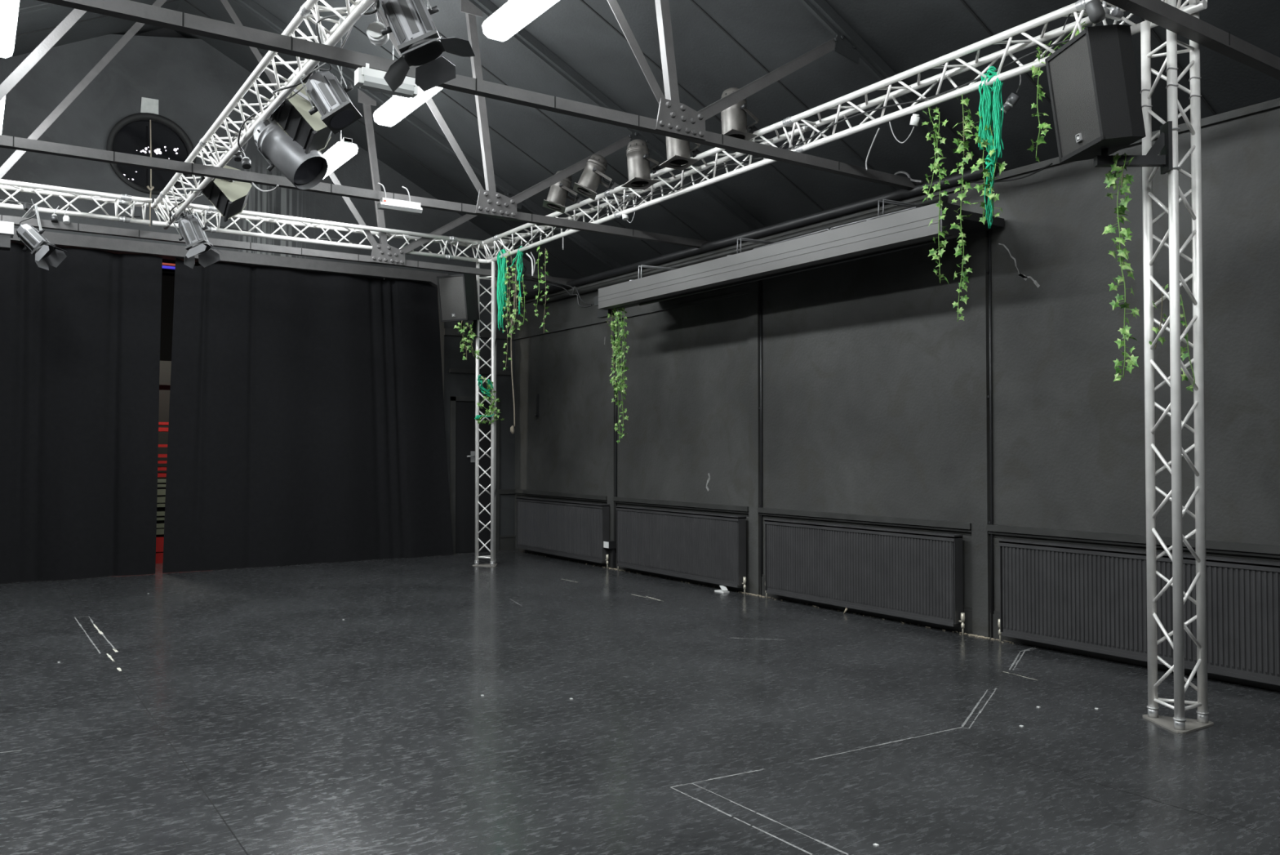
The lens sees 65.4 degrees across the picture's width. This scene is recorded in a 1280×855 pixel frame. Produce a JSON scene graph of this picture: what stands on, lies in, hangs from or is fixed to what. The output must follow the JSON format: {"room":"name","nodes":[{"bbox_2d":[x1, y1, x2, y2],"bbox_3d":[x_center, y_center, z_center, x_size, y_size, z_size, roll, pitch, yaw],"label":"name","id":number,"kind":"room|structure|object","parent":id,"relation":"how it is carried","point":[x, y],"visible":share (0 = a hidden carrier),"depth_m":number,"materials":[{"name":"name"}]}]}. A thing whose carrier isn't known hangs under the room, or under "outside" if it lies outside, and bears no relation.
{"room":"event venue","nodes":[
{"label":"event venue","id":0,"kind":"room"},
{"bbox_2d":[134,27,200,360],"bbox_3d":[-6.844,-1.700,13.851,11.870,6.980,3.450,1,-1,-34],"label":"wall","id":1,"kind":"structure","parent":0,"point":[167,274],"depth_m":15.46,"materials":[{"name":"black"}]},
{"bbox_2d":[0,34,557,553],"bbox_3d":[-5.808,-1.658,12.317,11.870,6.830,0.250,1,-1,-34],"label":"wall","id":2,"kind":"structure","parent":0,"point":[193,82],"depth_m":12.43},
{"bbox_2d":[140,97,158,114],"bbox_3d":[-5.958,-3.904,12.105,0.198,0.191,0.012,1,-1,-34],"label":"wall panel","id":3,"kind":"object","parent":2,"relation":"attached to","point":[148,104],"visible":1,"depth_m":12.10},
{"bbox_2d":[106,112,195,194],"bbox_3d":[-5.946,-3.322,12.129,0.980,0.980,0.105,1,-1,-34],"label":"window","id":4,"kind":"structure","parent":2,"relation":"in","point":[131,135],"depth_m":12.13,"materials":[{"name":"black"}]},
{"bbox_2d":[10,227,448,293],"bbox_3d":[-5.854,-2.068,11.975,7.460,0.255,0.280,1,-1,-34],"label":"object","id":5,"kind":"structure","parent":2,"relation":"attached to","point":[59,239],"depth_m":12.42,"materials":[{"name":"grey metal"}]},
{"bbox_2d":[106,250,429,284],"bbox_3d":[-5.847,-2.071,11.955,7.450,0.064,0.024,1,-1,-34],"label":"rail","id":6,"kind":"object","parent":2,"relation":"attached to","point":[106,251],"visible":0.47,"depth_m":13.10,"materials":[{"name":"black metal"}]},
{"bbox_2d":[0,242,162,583],"bbox_3d":[-7.349,-0.205,10.915,3.810,3.859,0.165,1,-1,-34],"label":"curtain","id":7,"kind":"object","parent":6,"relation":"hanging from","point":[80,336],"visible":0.98,"depth_m":11.45,"materials":[{"name":"black fabric"}]},
{"bbox_2d":[162,257,453,573],"bbox_3d":[-4.185,-0.160,13.040,3.735,3.859,0.125,1,-1,-34],"label":"curtain","id":8,"kind":"object","parent":6,"relation":"hanging from","point":[306,425],"visible":1,"depth_m":12.90,"materials":[{"name":"black fabric"}]},
{"bbox_2d":[449,395,499,553],"bbox_3d":[-2.372,0.677,14.390,0.760,2.250,0.081,1,-1,-34],"label":"door","id":9,"kind":"structure","parent":2,"relation":"in","point":[462,443],"depth_m":14.36,"materials":[{"name":"black paint"}]},
{"bbox_2d":[444,328,515,339],"bbox_3d":[-2.316,-1.359,14.502,1.130,0.095,0.030,1,-1,-34],"label":"trim","id":10,"kind":"structure","parent":2,"relation":"attached to","point":[448,331],"depth_m":14.51,"materials":[{"name":"black paint"}]},
{"bbox_2d":[448,368,511,374],"bbox_3d":[-2.312,-0.809,14.493,0.980,0.055,0.030,1,-1,-34],"label":"trim","id":11,"kind":"structure","parent":2,"relation":"attached to","point":[451,370],"depth_m":14.42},
{"bbox_2d":[499,534,515,550],"bbox_3d":[-1.960,1.701,14.678,0.270,0.215,0.030,1,-1,-34],"label":"baseboard","id":12,"kind":"structure","parent":2,"relation":"attached to","point":[506,542],"depth_m":14.68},
{"bbox_2d":[0,549,1279,854],"bbox_3d":[-2.209,1.690,6.921,11.870,0.105,20.400,1,-1,-34],"label":"floor","id":13,"kind":"structure","parent":0,"point":[528,703],"depth_m":5.37,"materials":[{"name":"black plastic"}]},
{"bbox_2d":[155,533,164,563],"bbox_3d":[-6.367,1.607,13.227,1.200,0.341,0.500,1,-1,-34],"label":"seating","id":14,"kind":"object","parent":13,"relation":"on","point":[159,538],"visible":0.11,"depth_m":13.00,"materials":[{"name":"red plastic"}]},
{"bbox_2d":[155,477,166,534],"bbox_3d":[-6.367,1.038,13.239,1.200,0.726,0.500,1,-1,-34],"label":"seating","id":15,"kind":"object","parent":14,"relation":"on","point":[161,498],"visible":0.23,"depth_m":13.02,"materials":[{"name":"grey fabric"}]},
{"bbox_2d":[157,422,168,476],"bbox_3d":[-6.367,0.293,13.255,1.200,0.720,0.500,1,-1,-34],"label":"seating","id":16,"kind":"object","parent":15,"relation":"on","point":[160,428],"visible":0.22,"depth_m":13.04,"materials":[{"name":"red plastic"}]},
{"bbox_2d":[156,360,171,520],"bbox_3d":[-6.774,0.434,14.033,1.300,2.720,0.550,1,-1,-34],"label":"tall cabinet","id":17,"kind":"object","parent":13,"relation":"on","point":[165,366],"visible":0.18,"depth_m":13.87,"materials":[{"name":"black"}]},
{"bbox_2d":[472,261,497,566],"bbox_3d":[-1.929,-0.183,12.766,0.345,3.900,0.307,1,-1,-34],"label":"column","id":18,"kind":"structure","parent":13,"relation":"on","point":[493,425],"depth_m":12.73,"materials":[{"name":"metal"}]},
{"bbox_2d":[436,273,479,321],"bbox_3d":[-2.292,-1.643,12.652,0.430,0.611,0.379,-1,-1,28],"label":"loudspeaker","id":19,"kind":"object","parent":18,"relation":"attached to","point":[458,300],"visible":1,"depth_m":12.52,"materials":[{"name":"black plastic"}]},
{"bbox_2d":[438,275,466,319],"bbox_3d":[-2.358,-1.626,12.527,0.386,0.526,0.074,-1,-1,28],"label":"grille","id":20,"kind":"object","parent":19,"relation":"attached to","point":[451,289],"depth_m":12.52,"materials":[{"name":"grey"}]},
{"bbox_2d":[453,321,479,359],"bbox_3d":[-2.148,-1.085,12.446,0.334,0.492,0.199,1,-1,-34],"label":"ivy garland","id":21,"kind":"object","parent":19,"relation":"hanging from","point":[472,335],"visible":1,"depth_m":12.46,"materials":[{"name":"green"}]},
{"bbox_2d":[474,374,493,418],"bbox_3d":[-1.966,-0.382,12.567,0.248,0.562,0.104,1,-1,-34],"label":"bundle","id":22,"kind":"object","parent":18,"relation":"attached to","point":[477,416],"visible":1,"depth_m":12.56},
{"bbox_2d":[474,240,502,265],"bbox_3d":[-1.956,-2.242,12.836,0.300,0.258,0.300,1,-1,-34],"label":"truss corner","id":23,"kind":"object","parent":18,"relation":"on","point":[487,260],"visible":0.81,"depth_m":12.80,"materials":[{"name":"metal"}]},
{"bbox_2d":[475,376,504,423],"bbox_3d":[-1.895,-0.341,12.604,0.409,0.612,0.167,1,-1,-34],"label":"ivy garland","id":24,"kind":"object","parent":18,"relation":"attached to","point":[491,407],"visible":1,"depth_m":12.61,"materials":[{"name":"green"}]},
{"bbox_2d":[482,0,1155,261],"bbox_3d":[0.513,-2.320,9.186,0.302,0.276,8.580,1,-1,-34],"label":"lighting truss","id":25,"kind":"object","parent":18,"relation":"attached to","point":[1079,6],"visible":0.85,"depth_m":7.50,"materials":[{"name":"metal"}]},
{"bbox_2d":[497,248,506,333],"bbox_3d":[-1.722,-1.706,12.471,0.077,1.047,0.188,1,-1,-34],"label":"bundle","id":26,"kind":"object","parent":25,"relation":"hanging from","point":[502,287],"visible":0.98,"depth_m":12.47,"materials":[{"name":"fabric"}]},
{"bbox_2d":[502,250,528,369],"bbox_3d":[-1.539,-1.462,12.189,0.176,1.506,0.587,1,-1,-34],"label":"ivy garland","id":27,"kind":"object","parent":25,"relation":"hanging from","point":[514,310],"visible":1,"depth_m":12.25,"materials":[{"name":"green"}]},
{"bbox_2d":[508,245,523,314],"bbox_3d":[-1.515,-1.780,12.177,0.078,0.830,0.316,1,-1,-34],"label":"bundle","id":28,"kind":"object","parent":25,"relation":"hanging from","point":[519,258],"visible":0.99,"depth_m":12.08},
{"bbox_2d":[533,245,549,333],"bbox_3d":[-1.152,-1.621,11.633,0.128,1.066,0.340,1,-1,-34],"label":"ivy garland","id":29,"kind":"object","parent":25,"relation":"hanging from","point":[538,248],"visible":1,"depth_m":11.59,"materials":[{"name":"green"}]},
{"bbox_2d":[542,170,584,213],"bbox_3d":[-0.813,-2.527,10.651,0.445,0.434,0.310,0,-1,-9],"label":"stage light","id":30,"kind":"object","parent":25,"relation":"on","point":[557,195],"visible":0.75,"depth_m":10.56,"materials":[{"name":"silver"}]},
{"bbox_2d":[573,154,619,199],"bbox_3d":[-0.440,-2.543,10.084,0.464,0.434,0.310,0,-1,-8],"label":"stage light","id":31,"kind":"object","parent":25,"relation":"on","point":[593,171],"visible":1,"depth_m":10.00,"materials":[{"name":"silver"}]},
{"bbox_2d":[621,138,661,190],"bbox_3d":[0.028,-2.496,9.428,0.376,0.439,0.322,1,-1,-34],"label":"stage light","id":32,"kind":"object","parent":25,"relation":"on","point":[637,153],"visible":1,"depth_m":9.32,"materials":[{"name":"silver"}]},
{"bbox_2d":[540,137,807,238],"bbox_3d":[0.074,-2.266,9.818,0.107,0.099,4.502,1,-1,-34],"label":"cable","id":33,"kind":"object","parent":25,"relation":"on","point":[805,138],"visible":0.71,"depth_m":9.38,"materials":[{"name":"black plastic"}]},
{"bbox_2d":[658,136,701,170],"bbox_3d":[0.380,-2.553,8.911,0.380,0.441,0.322,1,-1,-34],"label":"stage light","id":34,"kind":"object","parent":25,"relation":"on","point":[678,151],"visible":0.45,"depth_m":8.81,"materials":[{"name":"silver"}]},
{"bbox_2d":[720,87,759,140],"bbox_3d":[0.819,-2.586,8.261,0.384,0.443,0.322,1,-1,-34],"label":"stage light","id":35,"kind":"object","parent":25,"relation":"on","point":[733,118],"visible":0.63,"depth_m":8.14,"materials":[{"name":"silver"}]},
{"bbox_2d":[512,38,1070,248],"bbox_3d":[0.592,-2.269,8.996,0.071,0.071,7.561,1,-1,-34],"label":"cable","id":36,"kind":"object","parent":25,"relation":"on","point":[1067,40],"visible":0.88,"depth_m":7.46,"materials":[{"name":"black plastic"}]},
{"bbox_2d":[888,113,919,143],"bbox_3d":[1.892,-2.162,7.159,0.058,0.238,0.282,1,-1,-34],"label":"socket","id":37,"kind":"object","parent":25,"relation":"hanging from","point":[914,121],"visible":1,"depth_m":7.06,"materials":[{"name":"white plastic"}]},
{"bbox_2d":[921,106,949,283],"bbox_3d":[2.039,-1.624,6.888,0.161,1.306,0.216,1,-1,-34],"label":"ivy garland","id":38,"kind":"object","parent":25,"relation":"hanging from","point":[943,244],"visible":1,"depth_m":6.88,"materials":[{"name":"green"}]},
{"bbox_2d":[949,94,973,321],"bbox_3d":[2.175,-1.492,6.716,0.162,1.552,0.182,0,-1,-9],"label":"ivy garland","id":39,"kind":"object","parent":25,"relation":"hanging from","point":[967,127],"visible":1,"depth_m":6.72,"materials":[{"name":"green"}]},
{"bbox_2d":[977,66,1004,228],"bbox_3d":[2.302,-1.834,6.528,0.077,1.052,0.171,1,-1,-34],"label":"bundle","id":40,"kind":"object","parent":25,"relation":"hanging from","point":[995,104],"visible":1,"depth_m":6.52,"materials":[{"name":"fabric"}]},
{"bbox_2d":[969,111,1006,224],"bbox_3d":[2.283,-1.734,6.557,0.175,0.809,0.212,0,-1,-21],"label":"ivy garland","id":41,"kind":"object","parent":40,"relation":"hanging from","point":[1002,166],"visible":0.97,"depth_m":6.54,"materials":[{"name":"green"}]},
{"bbox_2d":[1000,65,1021,113],"bbox_3d":[2.461,-2.225,6.586,0.088,0.273,0.176,1,-1,-34],"label":"socket","id":42,"kind":"object","parent":25,"relation":"hanging from","point":[1012,99],"depth_m":6.56,"materials":[{"name":"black plastic"}]},
{"bbox_2d":[1027,21,1088,162],"bbox_3d":[2.573,-2.057,6.128,0.151,0.771,0.399,1,-2,-39],"label":"ivy garland","id":43,"kind":"object","parent":25,"relation":"hanging from","point":[1035,71],"visible":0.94,"depth_m":6.23,"materials":[{"name":"green"}]},
{"bbox_2d":[515,496,609,568],"bbox_3d":[-1.071,1.383,13.431,0.111,0.797,2.403,1,-1,-34],"label":"radiator","id":44,"kind":"object","parent":13,"relation":"on","point":[578,530],"visible":1,"depth_m":13.26,"materials":[{"name":"metal"}]},
{"bbox_2d":[616,505,746,594],"bbox_3d":[0.404,1.337,11.249,0.111,0.797,2.436,1,-1,-34],"label":"radiator","id":45,"kind":"object","parent":13,"relation":"on","point":[701,546],"visible":1,"depth_m":11.04,"materials":[{"name":"metal"}]},
{"bbox_2d":[764,518,964,635],"bbox_3d":[1.930,1.288,8.992,0.111,0.797,2.406,1,-1,-34],"label":"radiator","id":46,"kind":"object","parent":13,"relation":"on","point":[909,574],"visible":1,"depth_m":8.78,"materials":[{"name":"metal"}]},
{"bbox_2d":[997,538,1279,685],"bbox_3d":[3.456,1.240,6.737,0.111,0.797,2.413,1,-1,-34],"label":"radiator","id":47,"kind":"object","parent":13,"relation":"on","point":[1086,597],"visible":0.87,"depth_m":6.82,"materials":[{"name":"metal"}]},
{"bbox_2d":[1140,0,1213,733],"bbox_3d":[2.898,-0.449,5.479,0.345,4.120,0.307,1,-1,-34],"label":"column","id":48,"kind":"structure","parent":13,"relation":"on","point":[1177,723],"depth_m":5.43,"materials":[{"name":"metal"}]},
{"bbox_2d":[1093,120,1181,173],"bbox_3d":[2.672,-1.500,5.349,0.449,0.260,0.090,0,-1,1],"label":"bracket","id":49,"kind":"object","parent":48,"relation":"attached to","point":[1163,144],"visible":0.99,"depth_m":5.33,"materials":[{"name":"black metal"}]},
{"bbox_2d":[1044,24,1146,163],"bbox_3d":[2.451,-1.786,5.355,0.341,0.616,0.430,0,-1,-6],"label":"loudspeaker","id":50,"kind":"object","parent":49,"relation":"attached to","point":[1092,77],"visible":0.99,"depth_m":5.19,"materials":[{"name":"black plastic"}]},
{"bbox_2d":[1048,34,1100,156],"bbox_3d":[2.331,-1.769,5.341,0.075,0.536,0.386,0,-1,-6],"label":"grille","id":51,"kind":"object","parent":50,"relation":"attached to","point":[1074,68],"depth_m":5.31,"materials":[{"name":"grey"}]},
{"bbox_2d":[1102,152,1139,382],"bbox_3d":[2.581,-0.861,5.340,0.183,1.237,0.186,1,-1,-34],"label":"ivy garland","id":52,"kind":"object","parent":49,"relation":"hanging from","point":[1110,179],"visible":1,"depth_m":5.33,"materials":[{"name":"green"}]},
{"bbox_2d":[1149,284,1195,391],"bbox_3d":[2.905,-0.488,5.460,0.235,0.594,0.084,-1,-1,31],"label":"ivy garland","id":53,"kind":"object","parent":48,"relation":"hanging from","point":[1156,330],"visible":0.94,"depth_m":5.44,"materials":[{"name":"green"}]},
{"bbox_2d":[1150,0,1207,27],"bbox_3d":[2.982,-2.398,5.533,0.300,0.258,0.300,1,-1,-34],"label":"truss corner","id":54,"kind":"object","parent":48,"relation":"on","point":[1198,6],"visible":0.2,"depth_m":5.45,"materials":[{"name":"metal"}]},
{"bbox_2d":[1102,0,1124,18],"bbox_3d":[2.729,-2.370,5.613,0.282,0.132,0.070,0,-1,11],"label":"clamp","id":55,"kind":"object","parent":54,"relation":"attached to","point":[1116,12],"visible":0.31,"depth_m":5.61,"materials":[{"name":"silver metal"}]},
{"bbox_2d":[1084,0,1122,23],"bbox_3d":[2.628,-2.324,5.625,0.301,0.130,0.100,1,-1,-34],"label":"spotlight","id":56,"kind":"object","parent":55,"relation":"attached to","point":[1095,10],"visible":1,"depth_m":5.54,"materials":[{"name":"silver metal"}]},
{"bbox_2d":[0,0,1279,279],"bbox_3d":[-2.209,-3.681,7.036,12.070,3.150,20.400,1,-1,-34],"label":"ceiling","id":57,"kind":"structure","parent":0,"point":[719,46],"depth_m":9.56,"materials":[{"name":"black"}]},
{"bbox_2d":[0,0,19,57],"bbox_3d":[-4.684,-3.550,7.292,0.224,1.262,1.320,1,-1,-34],"label":"fluorescent light","id":58,"kind":"object","parent":57,"relation":"hanging from","point":[9,9],"visible":1,"depth_m":7.26,"materials":[{"name":"white plastic"}]},
{"bbox_2d":[317,36,358,178],"bbox_3d":[-3.415,-3.636,10.953,0.224,1.592,1.320,1,-1,-34],"label":"fluorescent light","id":59,"kind":"object","parent":57,"relation":"hanging from","point":[344,149],"visible":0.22,"depth_m":10.48,"materials":[{"name":"white plastic"}]},
{"bbox_2d":[322,141,358,178],"bbox_3d":[-3.415,-2.906,10.937,0.224,0.130,1.280,1,-1,-34],"label":"diffuser","id":60,"kind":"object","parent":59,"relation":"attached to","point":[342,151],"depth_m":10.48,"materials":[{"name":"white"}]},
{"bbox_2d":[373,0,442,126],"bbox_3d":[-2.071,-3.679,8.965,0.224,1.592,1.320,1,-1,-34],"label":"fluorescent light","id":61,"kind":"object","parent":57,"relation":"hanging from","point":[397,108],"visible":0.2,"depth_m":9.04,"materials":[{"name":"white plastic"}]},
{"bbox_2d":[373,86,442,126],"bbox_3d":[-2.071,-2.948,8.949,0.224,0.130,1.280,1,-1,-34],"label":"diffuser","id":62,"kind":"object","parent":61,"relation":"attached to","point":[397,108],"depth_m":9.04,"materials":[{"name":"white"}]},
{"bbox_2d":[482,0,559,41],"bbox_3d":[-0.727,-3.721,6.977,0.224,1.592,1.320,1,-1,-34],"label":"fluorescent light","id":63,"kind":"object","parent":57,"relation":"hanging from","point":[513,15],"visible":1,"depth_m":7.15,"materials":[{"name":"white plastic"}]},
{"bbox_2d":[515,106,1279,637],"bbox_3d":[2.800,-0.145,7.993,0.154,3.620,16.500,1,-1,-34],"label":"wall","id":64,"kind":"structure","parent":0,"point":[876,402],"depth_m":8.06,"materials":[{"name":"black paint"}]},
{"bbox_2d":[603,540,616,568],"bbox_3d":[-0.379,1.588,12.426,0.108,0.345,0.125,1,-1,-34],"label":"switch box","id":65,"kind":"object","parent":64,"relation":"attached to","point":[611,544],"visible":1,"depth_m":12.40,"materials":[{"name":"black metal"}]},
{"bbox_2d":[613,310,617,552],"bbox_3d":[-0.305,-0.139,12.487,0.026,3.400,0.045,1,-1,-34],"label":"conduit","id":66,"kind":"object","parent":64,"relation":"attached to","point":[615,415],"visible":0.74,"depth_m":12.46,"materials":[{"name":"black metal"}]},
{"bbox_2d":[514,283,748,339],"bbox_3d":[-0.343,-1.403,12.566,0.030,0.100,5.450,1,-1,-34],"label":"trim","id":67,"kind":"structure","parent":64,"relation":"attached to","point":[742,289],"depth_m":11.84,"materials":[{"name":"black paint"}]},
{"bbox_2d":[536,194,946,304],"bbox_3d":[0.540,-1.841,11.211,0.074,0.070,7.102,1,-1,-34],"label":"pipe","id":68,"kind":"object","parent":64,"relation":"attached to","point":[935,198],"visible":0.76,"depth_m":10.47,"materials":[{"name":"metal"}]},
{"bbox_2d":[511,164,998,302],"bbox_3d":[0.460,-1.964,11.310,0.089,0.089,8.350,1,-1,-34],"label":"pipe","id":69,"kind":"object","parent":64,"relation":"attached to","point":[902,193],"visible":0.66,"depth_m":9.87,"materials":[{"name":"black metal"}]},
{"bbox_2d":[758,280,762,595],"bbox_3d":[1.235,-0.088,10.207,0.026,3.600,0.045,1,-1,-34],"label":"conduit","id":70,"kind":"object","parent":64,"relation":"attached to","point":[760,310],"visible":0.91,"depth_m":10.19,"materials":[{"name":"black metal"}]},
{"bbox_2d":[594,199,1004,318],"bbox_3d":[1.142,-1.561,9.647,0.797,0.493,5.034,1,-1,-34],"label":"screen housing","id":71,"kind":"object","parent":64,"relation":"attached to","point":[909,228],"visible":0.91,"depth_m":8.60,"materials":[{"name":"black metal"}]},
{"bbox_2d":[606,306,629,443],"bbox_3d":[-0.243,-0.594,11.200,0.170,1.557,0.362,1,-1,-34],"label":"ivy garland","id":72,"kind":"object","parent":71,"relation":"hanging from","point":[619,314],"visible":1,"depth_m":11.18,"materials":[{"name":"green"}]},
{"bbox_2d":[753,206,916,248],"bbox_3d":[1.583,-1.661,8.410,0.016,0.036,1.900,1,-1,-34],"label":"pipe","id":73,"kind":"object","parent":71,"relation":"on","point":[897,211],"visible":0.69,"depth_m":8.25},
{"bbox_2d":[515,488,1279,557],"bbox_3d":[2.743,0.805,7.935,0.050,0.073,16.300,1,-1,-34],"label":"trim","id":74,"kind":"structure","parent":64,"relation":"attached to","point":[1228,546],"depth_m":8.22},
{"bbox_2d":[515,97,1279,306],"bbox_3d":[3.269,-1.973,8.350,1.280,0.050,16.500,1,-1,-34],"label":"trim","id":75,"kind":"structure","parent":64,"relation":"attached to","point":[1273,104],"depth_m":8.45,"materials":[{"name":"black paint"}]},
{"bbox_2d":[516,547,1279,690],"bbox_3d":[2.756,1.556,7.928,0.018,0.215,16.300,1,-1,-34],"label":"baseboard","id":76,"kind":"structure","parent":64,"relation":"attached to","point":[967,611],"depth_m":8.08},
{"bbox_2d":[986,184,994,638],"bbox_3d":[2.780,-0.137,7.921,0.026,3.600,0.045,1,-1,-34],"label":"conduit","id":77,"kind":"object","parent":64,"relation":"attached to","point":[990,396],"visible":0.97,"depth_m":7.90,"materials":[{"name":"black metal"}]},
{"bbox_3d":[-5.090,-0.324,2.662,0.120,3.750,16.500,1,-1,-34],"label":"wall","id":78,"kind":"structure","parent":0,"visible":0},
{"bbox_2d":[0,0,622,284],"bbox_3d":[-4.818,-3.508,10.848,11.856,3.065,0.132,1,-1,-34],"label":"roof truss","id":79,"kind":"object","parent":78,"relation":"on","point":[382,253],"visible":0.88,"depth_m":11.73,"materials":[{"name":"grey metal"}]},
{"bbox_2d":[0,178,151,224],"bbox_3d":[-6.674,-2.310,9.647,3.490,0.276,0.302,1,-1,-34],"label":"lighting truss","id":80,"kind":"object","parent":79,"relation":"attached to","point":[11,185],"visible":0.99,"depth_m":10.24,"materials":[{"name":"metal"}]},
{"bbox_2d":[0,221,13,250],"bbox_3d":[-6.261,-1.966,9.664,0.305,0.471,0.352,1,-1,-34],"label":"lamp housing","id":81,"kind":"object","parent":80,"relation":"hanging from","point":[6,228],"visible":1,"depth_m":9.58,"materials":[{"name":"white plastic"}]},
{"bbox_2d":[16,199,66,270],"bbox_3d":[-5.930,-1.920,9.818,0.504,0.726,0.273,0,-1,7],"label":"spotlight","id":82,"kind":"object","parent":80,"relation":"hanging from","point":[33,239],"visible":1,"depth_m":9.79,"materials":[{"name":"silver metal"}]},
{"bbox_2d":[185,203,483,262],"bbox_3d":[-3.492,-2.264,11.797,3.470,0.276,0.302,1,-1,-34],"label":"lighting truss","id":83,"kind":"object","parent":79,"relation":"attached to","point":[211,211],"visible":0.89,"depth_m":11.66,"materials":[{"name":"metal"}]},
{"bbox_2d":[510,271,515,433],"bbox_3d":[-1.643,-0.968,12.915,0.080,2.104,0.055,1,-1,-34],"label":"hanging cord","id":84,"kind":"object","parent":79,"relation":"hanging from","point":[512,428],"visible":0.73,"depth_m":12.90,"materials":[{"name":"beige fabric"}]},
{"bbox_2d":[0,0,764,248],"bbox_3d":[-3.155,-3.561,8.388,11.856,3.065,0.132,1,-1,-34],"label":"roof truss","id":85,"kind":"object","parent":78,"relation":"on","point":[491,203],"visible":0.93,"depth_m":9.46,"materials":[{"name":"grey metal"}]},
{"bbox_2d":[377,182,422,214],"bbox_3d":[-2.153,-2.059,8.931,0.385,0.243,0.114,1,-1,-34],"label":"emergency light","id":86,"kind":"object","parent":85,"relation":"hanging from","point":[388,204],"visible":1,"depth_m":8.89,"materials":[{"name":"white plastic"}]},
{"bbox_2d":[36,0,985,190],"bbox_3d":[-1.492,-3.613,5.928,11.856,3.065,0.132,1,-1,-34],"label":"roof truss","id":87,"kind":"object","parent":78,"relation":"on","point":[675,119],"visible":0.98,"depth_m":7.00,"materials":[{"name":"grey metal"}]},
{"bbox_2d":[354,62,417,97],"bbox_3d":[-1.489,-2.046,5.855,0.360,0.150,0.105,1,-1,-34],"label":"emergency light","id":88,"kind":"object","parent":87,"relation":"hanging from","point":[366,77],"visible":0.81,"depth_m":5.79,"materials":[{"name":"white plastic"}]},
{"bbox_2d":[1102,0,1279,79],"bbox_3d":[0.172,-3.666,3.468,11.856,3.065,0.132,1,-1,-34],"label":"roof truss","id":89,"kind":"object","parent":78,"relation":"on","point":[1158,12],"visible":1,"depth_m":5.37,"materials":[{"name":"grey metal"}]},
{"bbox_3d":[-0.144,-2.443,3.420,0.300,0.258,0.300,1,-1,-34],"label":"truss corner","id":90,"kind":"object","parent":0,"visible":0},
{"bbox_2d":[155,0,375,224],"bbox_3d":[-2.614,-2.365,7.072,0.302,0.276,8.580,1,-1,-34],"label":"lighting truss","id":91,"kind":"object","parent":90,"relation":"attached to","point":[344,24],"visible":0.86,"depth_m":7.15,"materials":[{"name":"metal"}]},
{"bbox_2d":[150,198,181,229],"bbox_3d":[-5.082,-2.287,10.723,0.300,0.258,0.300,1,-1,-34],"label":"truss corner","id":92,"kind":"object","parent":91,"relation":"attached to","point":[154,205],"visible":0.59,"depth_m":10.68,"materials":[{"name":"metal"}]},
{"bbox_2d":[173,206,223,268],"bbox_3d":[-4.564,-1.963,10.283,0.476,0.622,0.362,0,-1,-1],"label":"spotlight","id":93,"kind":"object","parent":91,"relation":"hanging from","point":[191,228],"visible":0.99,"depth_m":10.24,"materials":[{"name":"silver metal"}]},
{"bbox_2d":[199,164,252,222],"bbox_3d":[-3.855,-2.175,9.257,0.443,0.505,0.441,1,-1,-34],"label":"light","id":94,"kind":"object","parent":91,"relation":"hanging from","point":[229,197],"visible":0.7,"depth_m":9.18,"materials":[{"name":"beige metal"}]},
{"bbox_2d":[199,176,232,222],"bbox_3d":[-3.924,-2.129,9.196,0.261,0.412,0.419,1,-1,-34],"label":"grille","id":95,"kind":"object","parent":94,"relation":"attached to","point":[220,193],"depth_m":9.16,"materials":[{"name":"black metal"}]},
{"bbox_2d":[168,0,379,221],"bbox_3d":[-2.843,-2.298,7.399,0.154,0.152,7.364,1,-1,-34],"label":"cable","id":96,"kind":"object","parent":91,"relation":"attached to","point":[378,1],"visible":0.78,"depth_m":6.64,"materials":[{"name":"black plastic"}]},
{"bbox_2d":[183,0,377,213],"bbox_3d":[-2.841,-2.257,7.466,0.088,0.129,6.272,1,-1,-34],"label":"cable","id":97,"kind":"object","parent":91,"relation":"hanging from","point":[375,1],"visible":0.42,"depth_m":6.60,"materials":[{"name":"grey plastic"}]},
{"bbox_2d":[253,116,328,189],"bbox_3d":[-2.569,-2.018,7.309,0.567,0.552,0.319,0,-1,20],"label":"stage light","id":98,"kind":"object","parent":91,"relation":"attached to","point":[304,171],"visible":0.82,"depth_m":7.21,"materials":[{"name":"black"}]},
{"bbox_2d":[269,82,332,154],"bbox_3d":[-2.393,-2.186,7.126,0.447,0.505,0.441,1,-1,-34],"label":"light","id":99,"kind":"object","parent":91,"relation":"hanging from","point":[293,116],"visible":0.7,"depth_m":7.03,"materials":[{"name":"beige metal"}]},
{"bbox_2d":[269,91,317,154],"bbox_3d":[-2.461,-2.141,7.066,0.261,0.412,0.419,1,-1,-34],"label":"grille","id":100,"kind":"object","parent":99,"relation":"attached to","point":[293,116],"depth_m":7.02,"materials":[{"name":"black metal"}]},
{"bbox_2d":[299,62,362,133],"bbox_3d":[-2.003,-2.175,6.434,0.343,0.498,0.287,0,-1,5],"label":"spotlight","id":101,"kind":"object","parent":91,"relation":"hanging from","point":[337,111],"visible":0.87,"depth_m":6.38,"materials":[{"name":"silver metal"}]},
{"bbox_2d":[366,4,389,45],"bbox_3d":[-1.480,-2.270,5.519,0.113,0.200,0.308,0,-1,-2],"label":"socket","id":102,"kind":"object","parent":91,"relation":"hanging from","point":[374,33],"visible":0.76,"depth_m":5.60,"materials":[{"name":"silver metal"}]},
{"bbox_2d":[374,0,475,92],"bbox_3d":[-1.169,-2.210,5.412,0.472,0.696,0.561,-1,-2,43],"label":"spotlight","id":103,"kind":"object","parent":91,"relation":"hanging from","point":[418,39],"visible":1,"depth_m":5.39,"materials":[{"name":"black metal"}]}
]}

